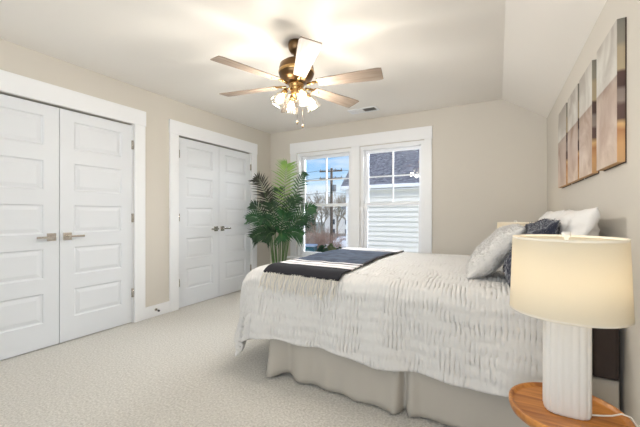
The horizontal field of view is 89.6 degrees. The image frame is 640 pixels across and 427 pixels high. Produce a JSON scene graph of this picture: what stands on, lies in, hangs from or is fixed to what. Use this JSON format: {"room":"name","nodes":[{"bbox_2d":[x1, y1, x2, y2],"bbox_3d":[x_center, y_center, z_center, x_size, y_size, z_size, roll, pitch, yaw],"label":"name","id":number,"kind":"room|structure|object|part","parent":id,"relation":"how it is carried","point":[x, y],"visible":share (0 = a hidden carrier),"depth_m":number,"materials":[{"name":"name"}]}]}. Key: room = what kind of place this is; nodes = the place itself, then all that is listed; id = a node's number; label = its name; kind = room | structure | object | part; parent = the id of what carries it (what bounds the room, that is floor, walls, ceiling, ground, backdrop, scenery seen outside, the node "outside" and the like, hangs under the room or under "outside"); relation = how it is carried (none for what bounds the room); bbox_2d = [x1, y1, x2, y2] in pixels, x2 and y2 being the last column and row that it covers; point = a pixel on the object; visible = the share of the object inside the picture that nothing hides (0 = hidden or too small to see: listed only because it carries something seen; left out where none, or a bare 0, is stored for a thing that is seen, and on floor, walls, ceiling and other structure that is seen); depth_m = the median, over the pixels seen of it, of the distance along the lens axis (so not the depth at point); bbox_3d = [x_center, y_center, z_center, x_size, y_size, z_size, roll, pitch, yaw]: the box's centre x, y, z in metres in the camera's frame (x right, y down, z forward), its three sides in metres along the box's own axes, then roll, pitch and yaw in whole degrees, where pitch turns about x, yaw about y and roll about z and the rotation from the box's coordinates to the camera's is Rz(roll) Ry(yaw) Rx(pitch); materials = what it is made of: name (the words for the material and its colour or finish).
{"room":"bedroom","nodes":[
{"label":"bedroom","id":0,"kind":"room"},
{"bbox_2d":[0,38,269,306],"bbox_3d":[-2.639,-0.108,2.810,0.750,2.447,6.566,0,0,29],"label":"wall","id":1,"kind":"structure","parent":0,"point":[14,58],"depth_m":3.53,"materials":[{"name":"beige paint"}]},
{"bbox_2d":[0,94,58,360],"bbox_3d":[-2.388,0.096,2.478,0.089,2.021,0.644,0,0,29],"label":"door","id":2,"kind":"structure","parent":1,"relation":"in","point":[29,130],"depth_m":2.59,"materials":[{"name":"white paint"}]},
{"bbox_3d":[-2.265,0.190,2.656,0.046,0.021,0.127,0,0,29],"label":"lever","id":3,"kind":"part","parent":2,"relation":"part of","materials":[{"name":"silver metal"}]},
{"bbox_3d":[-2.263,0.190,2.714,0.010,0.064,0.064,0,0,29],"label":"handle","id":4,"kind":"part","parent":2,"relation":"part of","materials":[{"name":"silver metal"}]},
{"bbox_2d":[0,69,145,322],"bbox_3d":[-2.245,0.013,2.768,0.071,2.205,1.529,0,0,29],"label":"door frame","id":5,"kind":"structure","parent":1,"relation":"attached to","point":[12,83],"depth_m":3.32,"materials":[{"name":"white wood"}]},
{"bbox_2d":[59,108,133,342],"bbox_3d":[-2.075,0.096,3.043,0.089,2.021,0.636,0,0,29],"label":"door","id":6,"kind":"structure","parent":1,"relation":"in","point":[96,292],"depth_m":3.00,"materials":[{"name":"white paint"}]},
{"bbox_3d":[-2.207,0.190,2.814,0.010,0.064,0.064,0,0,29],"label":"handle","id":7,"kind":"part","parent":6,"relation":"part of","materials":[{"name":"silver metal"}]},
{"bbox_3d":[-2.159,0.190,2.847,0.046,0.021,0.127,0,0,29],"label":"lever","id":8,"kind":"part","parent":6,"relation":"part of","materials":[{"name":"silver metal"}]},
{"bbox_2d":[146,301,169,318],"bbox_3d":[-2.308,1.052,2.618,0.015,0.125,6.150,0,0,29],"label":"baseboard","id":9,"kind":"structure","parent":1,"relation":"attached to","point":[164,307],"depth_m":3.54,"materials":[{"name":"white"}]},
{"bbox_2d":[179,137,218,307],"bbox_3d":[-1.512,0.096,4.062,0.089,2.021,0.640,0,0,29],"label":"door","id":10,"kind":"structure","parent":1,"relation":"in","point":[198,161],"depth_m":4.04,"materials":[{"name":"white paint"}]},
{"bbox_2d":[169,119,257,311],"bbox_3d":[-1.369,0.013,4.351,0.071,2.205,1.526,0,0,29],"label":"door frame","id":11,"kind":"structure","parent":1,"relation":"attached to","point":[176,128],"depth_m":3.76,"materials":[{"name":"white wood"}]},
{"bbox_2d":[219,147,251,295],"bbox_3d":[-1.201,0.096,4.625,0.089,2.021,0.636,0,0,29],"label":"door","id":12,"kind":"structure","parent":1,"relation":"in","point":[235,167],"depth_m":4.59,"materials":[{"name":"white paint"}]},
{"bbox_2d":[0,290,449,426],"bbox_3d":[-0.905,1.175,1.852,4.712,0.120,6.566,0,0,29],"label":"floor","id":13,"kind":"structure","parent":0,"point":[178,368],"depth_m":2.09,"materials":[{"name":"carpet"}]},
{"bbox_2d":[244,158,317,262],"bbox_3d":[-0.552,0.150,4.518,1.065,1.931,0.532,0,0,-2],"label":"potted palm","id":14,"kind":"object","parent":13,"relation":"on","point":[267,230],"visible":0.88,"depth_m":4.56,"materials":[{"name":"green plant"}]},
{"bbox_2d":[404,328,619,379],"bbox_3d":[0.779,0.748,2.494,1.950,0.735,1.540,0,0,29],"label":"bed","id":15,"kind":"object","parent":13,"relation":"on","point":[605,342],"visible":0.06,"depth_m":1.37,"materials":[{"name":"brown wood"}]},
{"bbox_2d":[234,252,542,396],"bbox_3d":[0.648,0.692,2.592,2.077,0.647,1.785,0,0,29],"label":"coverlet","id":16,"kind":"object","parent":15,"relation":"on","point":[420,313],"visible":0.66,"depth_m":1.78,"materials":[{"name":"white fabric"}]},
{"bbox_2d":[258,247,403,299],"bbox_3d":[0.236,0.479,2.803,0.620,0.258,1.656,0,0,29],"label":"throw blanket","id":17,"kind":"object","parent":16,"relation":"on","point":[330,265],"visible":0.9,"depth_m":2.25,"materials":[{"name":"black fabric"}]},
{"bbox_2d":[465,224,525,279],"bbox_3d":[1.085,0.223,1.995,0.325,0.338,0.471,0,0,29],"label":"fluffy pillow","id":18,"kind":"object","parent":16,"relation":"on","point":[489,255],"visible":0.84,"depth_m":1.84,"materials":[{"name":"white fabric"}]},
{"bbox_2d":[501,218,560,287],"bbox_3d":[1.162,0.197,1.780,0.287,0.365,0.467,0,0,29],"label":"pillow","id":19,"kind":"object","parent":16,"relation":"on","point":[544,226],"visible":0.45,"depth_m":1.65,"materials":[{"name":"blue fabric"}]},
{"bbox_2d":[538,210,564,220],"bbox_3d":[1.688,0.165,2.403,0.223,0.397,0.660,0,0,29],"label":"pillow","id":20,"kind":"object","parent":16,"relation":"on","point":[551,215],"visible":0.08,"depth_m":2.19,"materials":[{"name":"white fabric"}]},
{"bbox_2d":[556,207,600,235],"bbox_3d":[1.306,0.165,1.712,0.223,0.397,0.660,0,0,29],"label":"pillow","id":21,"kind":"object","parent":16,"relation":"on","point":[582,222],"visible":0.32,"depth_m":1.47,"materials":[{"name":"white fabric"}]},
{"bbox_2d":[266,339,619,426],"bbox_3d":[0.800,0.906,2.469,1.889,0.393,1.624,0,0,29],"label":"bed skirt","id":22,"kind":"object","parent":15,"relation":"on","point":[420,395],"visible":0.16,"depth_m":1.80,"materials":[{"name":"beige fabric"}]},
{"bbox_3d":[1.592,0.542,2.045,0.092,0.325,1.540,0,0,29],"label":"headboard","id":23,"kind":"part","parent":15,"relation":"part of","materials":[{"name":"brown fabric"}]},
{"bbox_2d":[509,382,635,426],"bbox_3d":[0.840,0.882,1.095,0.342,0.452,0.342,0,0,29],"label":"side table","id":24,"kind":"object","parent":13,"relation":"on","point":[525,399],"visible":0.68,"depth_m":1.08,"materials":[{"name":"brown wood"}]},
{"bbox_2d":[509,232,638,426],"bbox_3d":[0.860,0.408,1.089,0.383,0.697,0.333,0,0,6],"label":"table lamp","id":25,"kind":"object","parent":24,"relation":"on","point":[575,284],"visible":1,"depth_m":1.01,"materials":[{"name":"white ceramic"}]},
{"bbox_3d":[0.836,0.203,1.092,0.332,0.250,0.332,0,0,29],"label":"lamp shade","id":26,"kind":"part","parent":25,"relation":"part of","materials":[{"name":"fabric"}]},
{"bbox_3d":[0.973,0.699,1.021,0.066,0.101,0.172,0,0,-43],"label":"cord","id":27,"kind":"part","parent":25,"relation":"part of","materials":[{"name":"white plastic"}]},
{"bbox_3d":[1.921,0.882,3.166,0.342,0.452,0.342,0,0,29],"label":"side table","id":28,"kind":"object","parent":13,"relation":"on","visible":0},
{"bbox_2d":[497,221,534,227],"bbox_3d":[1.921,0.363,3.166,0.333,0.608,0.333,0,0,29],"label":"table lamp","id":29,"kind":"object","parent":28,"relation":"on","point":[499,224],"visible":0.13,"depth_m":3.12,"materials":[{"name":"white ceramic"}]},
{"bbox_3d":[1.921,0.203,3.166,0.332,0.250,0.332,0,0,29],"label":"lamp shade","id":30,"kind":"part","parent":29,"relation":"part of","materials":[{"name":"fabric"}]},
{"bbox_2d":[0,0,606,133],"bbox_3d":[-0.905,-1.201,1.852,4.712,0.563,6.566,0,0,29],"label":"ceiling","id":31,"kind":"structure","parent":0,"point":[430,54],"depth_m":2.52,"materials":[{"name":"white paint"}]},
{"bbox_2d":[210,36,383,128],"bbox_3d":[-0.183,-0.999,2.497,1.320,0.667,1.286,0,0,29],"label":"ceiling fan","id":32,"kind":"object","parent":31,"relation":"hanging from","point":[296,71],"visible":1,"depth_m":2.39,"materials":[{"name":"wood"}]},
{"bbox_3d":[-0.495,-1.003,2.220,0.485,0.007,0.140,0,11,-42],"label":"blade","id":33,"kind":"part","parent":32,"relation":"part of","materials":[{"name":"brown wood"}]},
{"bbox_3d":[-0.579,-1.003,2.629,0.485,0.007,0.140,0,11,18],"label":"blade","id":34,"kind":"part","parent":32,"relation":"part of","materials":[{"name":"brown wood"}]},
{"bbox_3d":[-0.301,-0.889,2.444,0.058,0.075,0.060,0,0,29],"label":"bulb","id":35,"kind":"part","parent":32,"relation":"part of","materials":[{"name":"beige glass"}]},
{"bbox_3d":[-0.267,-1.003,2.906,0.140,0.007,0.485,-11,2,-11],"label":"blade","id":36,"kind":"part","parent":32,"relation":"part of","materials":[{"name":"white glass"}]},
{"bbox_3d":[-0.236,-0.889,2.616,0.060,0.075,0.058,0,0,29],"label":"bulb","id":37,"kind":"part","parent":32,"relation":"part of","materials":[{"name":"beige glass"}]},
{"bbox_3d":[-0.130,-0.889,2.379,0.060,0.075,0.058,0,0,29],"label":"bulb","id":38,"kind":"part","parent":32,"relation":"part of","materials":[{"name":"beige glass"}]},
{"bbox_3d":[-0.099,-1.003,2.088,0.140,0.007,0.485,11,-2,-11],"label":"blade","id":39,"kind":"part","parent":32,"relation":"part of","materials":[{"name":"brown wood"}]},
{"bbox_3d":[-0.064,-0.889,2.550,0.058,0.075,0.060,0,0,29],"label":"bulb","id":40,"kind":"part","parent":32,"relation":"part of","materials":[{"name":"beige glass"}]},
{"bbox_3d":[0.130,-1.003,2.774,0.485,0.007,0.140,0,-11,-42],"label":"blade","id":41,"kind":"part","parent":32,"relation":"part of","materials":[{"name":"brown wood"}]},
{"bbox_3d":[0.213,-1.003,2.365,0.485,0.007,0.140,0,-11,18],"label":"blade","id":42,"kind":"part","parent":32,"relation":"part of","materials":[{"name":"brown wood"}]},
{"bbox_2d":[347,106,379,114],"bbox_3d":[0.555,-1.327,4.104,0.380,0.011,0.170,0,0,29],"label":"ceiling vent","id":43,"kind":"object","parent":31,"relation":"in","point":[372,108],"visible":1,"depth_m":4.10,"materials":[{"name":"white metal"}]},
{"bbox_2d":[270,99,546,263],"bbox_3d":[0.876,-0.108,4.505,4.162,2.447,0.200,0,0,29],"label":"wall","id":44,"kind":"structure","parent":0,"point":[489,158],"depth_m":3.87,"materials":[{"name":"beige paint"}]},
{"bbox_2d":[297,148,350,256],"bbox_3d":[0.089,-0.150,4.928,0.935,1.618,0.160,0,0,29],"label":"window","id":45,"kind":"structure","parent":44,"relation":"in","point":[302,157],"depth_m":4.95,"materials":[{"name":"white wood"}]},
{"bbox_3d":[0.080,0.236,4.913,0.847,0.807,0.035,0,0,29],"label":"sash","id":46,"kind":"part","parent":45,"relation":"part of","materials":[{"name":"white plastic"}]},
{"bbox_3d":[0.100,-0.516,4.948,0.847,0.788,0.035,0,0,29],"label":"sash","id":47,"kind":"part","parent":45,"relation":"part of","materials":[{"name":"white plastic"}]},
{"bbox_2d":[290,126,431,255],"bbox_3d":[0.515,-0.232,4.672,2.165,1.783,0.196,0,0,29],"label":"window","id":48,"kind":"structure","parent":44,"relation":"in","point":[365,151],"depth_m":4.51,"materials":[{"name":"white wood"}]},
{"bbox_3d":[0.989,0.236,4.410,0.796,0.807,0.035,0,0,29],"label":"sash","id":49,"kind":"part","parent":48,"relation":"part of","materials":[{"name":"white plastic"}]},
{"bbox_3d":[1.009,-0.516,4.445,0.796,0.788,0.035,0,0,29],"label":"sash","id":50,"kind":"part","parent":48,"relation":"part of","materials":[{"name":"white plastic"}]},
{"bbox_2d":[547,0,639,426],"bbox_3d":[1.069,-0.108,0.760,0.200,2.447,6.566,0,0,29],"label":"wall","id":51,"kind":"structure","parent":0,"point":[615,191],"depth_m":1.37,"materials":[{"name":"beige paint"}]},
{"bbox_2d":[558,102,570,187],"bbox_3d":[1.907,-0.519,2.514,0.031,0.605,0.355,0,0,29],"label":"canvas","id":52,"kind":"object","parent":51,"relation":"attached to","point":[563,115],"visible":0.87,"depth_m":2.45,"materials":[{"name":"fabric"}]},
{"bbox_2d":[568,83,583,183],"bbox_3d":[1.709,-0.519,2.157,0.031,0.605,0.330,0,0,29],"label":"canvas","id":53,"kind":"object","parent":51,"relation":"attached to","point":[573,101],"visible":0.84,"depth_m":2.13,"materials":[{"name":"fabric"}]},
{"bbox_2d":[579,59,598,178],"bbox_3d":[1.534,-0.519,1.840,0.031,0.605,0.305,0,0,29],"label":"canvas","id":54,"kind":"object","parent":51,"relation":"attached to","point":[588,81],"visible":0.89,"depth_m":1.78,"materials":[{"name":"fabric"}]},
{"bbox_2d":[597,17,626,170],"bbox_3d":[1.338,-0.519,1.485,0.031,0.605,0.318,0,0,29],"label":"canvas","id":55,"kind":"object","parent":51,"relation":"attached to","point":[612,53],"visible":1,"depth_m":1.42,"materials":[{"name":"paint"}]},
{"label":"outside","id":56,"kind":"structure","parent":0,"visible":0},
{"bbox_2d":[307,222,324,232],"bbox_3d":[5.027,4.415,91.773,200.000,0.200,154.500,0,0,29],"label":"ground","id":57,"kind":"structure","parent":56,"point":[317,223],"depth_m":115.78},
{"bbox_2d":[305,211,316,232],"bbox_3d":[-1.724,1.482,49.993,2.339,5.726,2.301,0,0,-45],"label":"leafy shrub","id":58,"kind":"object","parent":57,"relation":"on","point":[313,220],"visible":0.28,"depth_m":49.62,"materials":[{"name":"green plant"}]},
{"bbox_2d":[305,244,317,251],"bbox_3d":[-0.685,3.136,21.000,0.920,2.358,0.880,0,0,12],"label":"trash bin","id":59,"kind":"object","parent":57,"relation":"on","point":[308,247],"visible":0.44,"depth_m":20.59,"materials":[{"name":"teal plastic"}]},
{"bbox_3d":[-0.685,2.017,21.000,0.920,0.120,0.880,0,0,12],"label":"lid","id":60,"kind":"part","parent":59,"relation":"part of","materials":[{"name":"white"}]},
{"bbox_2d":[306,189,324,227],"bbox_3d":[-1.883,-0.852,78.081,6.864,10.334,5.662,0,0,0],"label":"bare tree","id":61,"kind":"object","parent":57,"relation":"on","point":[317,189],"visible":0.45,"depth_m":76.54,"materials":[{"name":"beige plant"}]},
{"bbox_2d":[308,224,329,243],"bbox_3d":[0.127,2.889,38.111,4.028,4.007,3.650,0,0,27],"label":"leafless shrub","id":62,"kind":"object","parent":57,"relation":"on","point":[318,224],"visible":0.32,"depth_m":38.12,"materials":[{"name":"beige plant"}]},
{"bbox_2d":[317,245,327,251],"bbox_3d":[0.096,3.030,18.007,1.034,2.684,1.083,0,0,29],"label":"leafy shrub","id":63,"kind":"object","parent":57,"relation":"on","point":[320,248],"visible":0.02,"depth_m":17.93,"materials":[{"name":"green plant"}]},
{"bbox_2d":[306,190,340,230],"bbox_3d":[0.030,0.407,46.067,5.399,7.815,6.269,0,0,-29],"label":"bare tree","id":64,"kind":"object","parent":57,"relation":"on","point":[328,200],"visible":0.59,"depth_m":45.59,"materials":[{"name":"beige plant"}]},
{"bbox_2d":[305,222,345,248],"bbox_3d":[0.374,2.735,25.861,4.463,4.440,4.044,0,0,-15],"label":"leafless shrub","id":65,"kind":"object","parent":57,"relation":"on","point":[315,237],"visible":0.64,"depth_m":25.85,"materials":[{"name":"beige plant"}]},
{"bbox_2d":[310,230,343,247],"bbox_3d":[0.547,2.705,29.661,3.573,3.268,4.221,0,0,0],"label":"leafless shrub","id":66,"kind":"object","parent":57,"relation":"on","point":[326,230],"visible":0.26,"depth_m":30.04,"materials":[{"name":"beige plant"}]},
{"bbox_2d":[308,233,345,243],"bbox_3d":[0.178,3.415,44.035,23.800,1.700,0.087,0,0,9],"label":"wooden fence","id":67,"kind":"object","parent":57,"relation":"on","point":[335,234],"visible":0.02,"depth_m":43.70,"materials":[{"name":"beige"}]},
{"bbox_2d":[319,168,341,243],"bbox_3d":[1.157,-0.297,33.914,2.500,9.225,0.538,0,0,20],"label":"utility pole","id":68,"kind":"object","parent":57,"relation":"on","point":[332,187],"visible":0.83,"depth_m":33.88,"materials":[{"name":"brown wood"}]},
{"bbox_2d":[327,243,335,250],"bbox_3d":[0.733,3.115,20.973,0.966,2.516,0.944,0,0,-14],"label":"leafy shrub","id":69,"kind":"object","parent":57,"relation":"on","point":[330,247],"visible":0.11,"depth_m":20.88,"materials":[{"name":"green plant"}]},
{"bbox_2d":[323,240,345,247],"bbox_3d":[2.124,3.575,36.000,4.490,1.479,1.800,0,0,12],"label":"car","id":70,"kind":"object","parent":57,"relation":"on","point":[342,241],"visible":0.06,"depth_m":35.16,"materials":[{"name":"white"}]},
{"bbox_2d":[324,207,345,232],"bbox_3d":[4.674,1.415,64.419,7.000,5.800,5.600,0,0,15],"label":"house","id":71,"kind":"structure","parent":57,"relation":"on","point":[341,227],"depth_m":62.21,"materials":[{"name":"white"}]},
{"bbox_2d":[333,196,345,219],"bbox_3d":[4.443,0.515,46.925,6.329,7.599,3.905,0,0,-35],"label":"bare tree","id":72,"kind":"object","parent":57,"relation":"on","point":[335,211],"visible":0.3,"depth_m":46.22,"materials":[{"name":"beige plant"}]},
{"bbox_2d":[334,192,345,232],"bbox_3d":[4.519,0.187,54.545,4.524,8.256,5.484,0,0,0],"label":"bare tree","id":73,"kind":"object","parent":57,"relation":"on","point":[339,210],"visible":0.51,"depth_m":53.87,"materials":[{"name":"beige plant"}]},
{"bbox_2d":[340,149,418,252],"bbox_3d":[8.058,-0.417,13.348,11.410,9.465,9.640,0,0,29],"label":"neighbor house","id":74,"kind":"structure","parent":57,"relation":"on","point":[389,227],"depth_m":11.26,"materials":[{"name":"white"}]}
]}

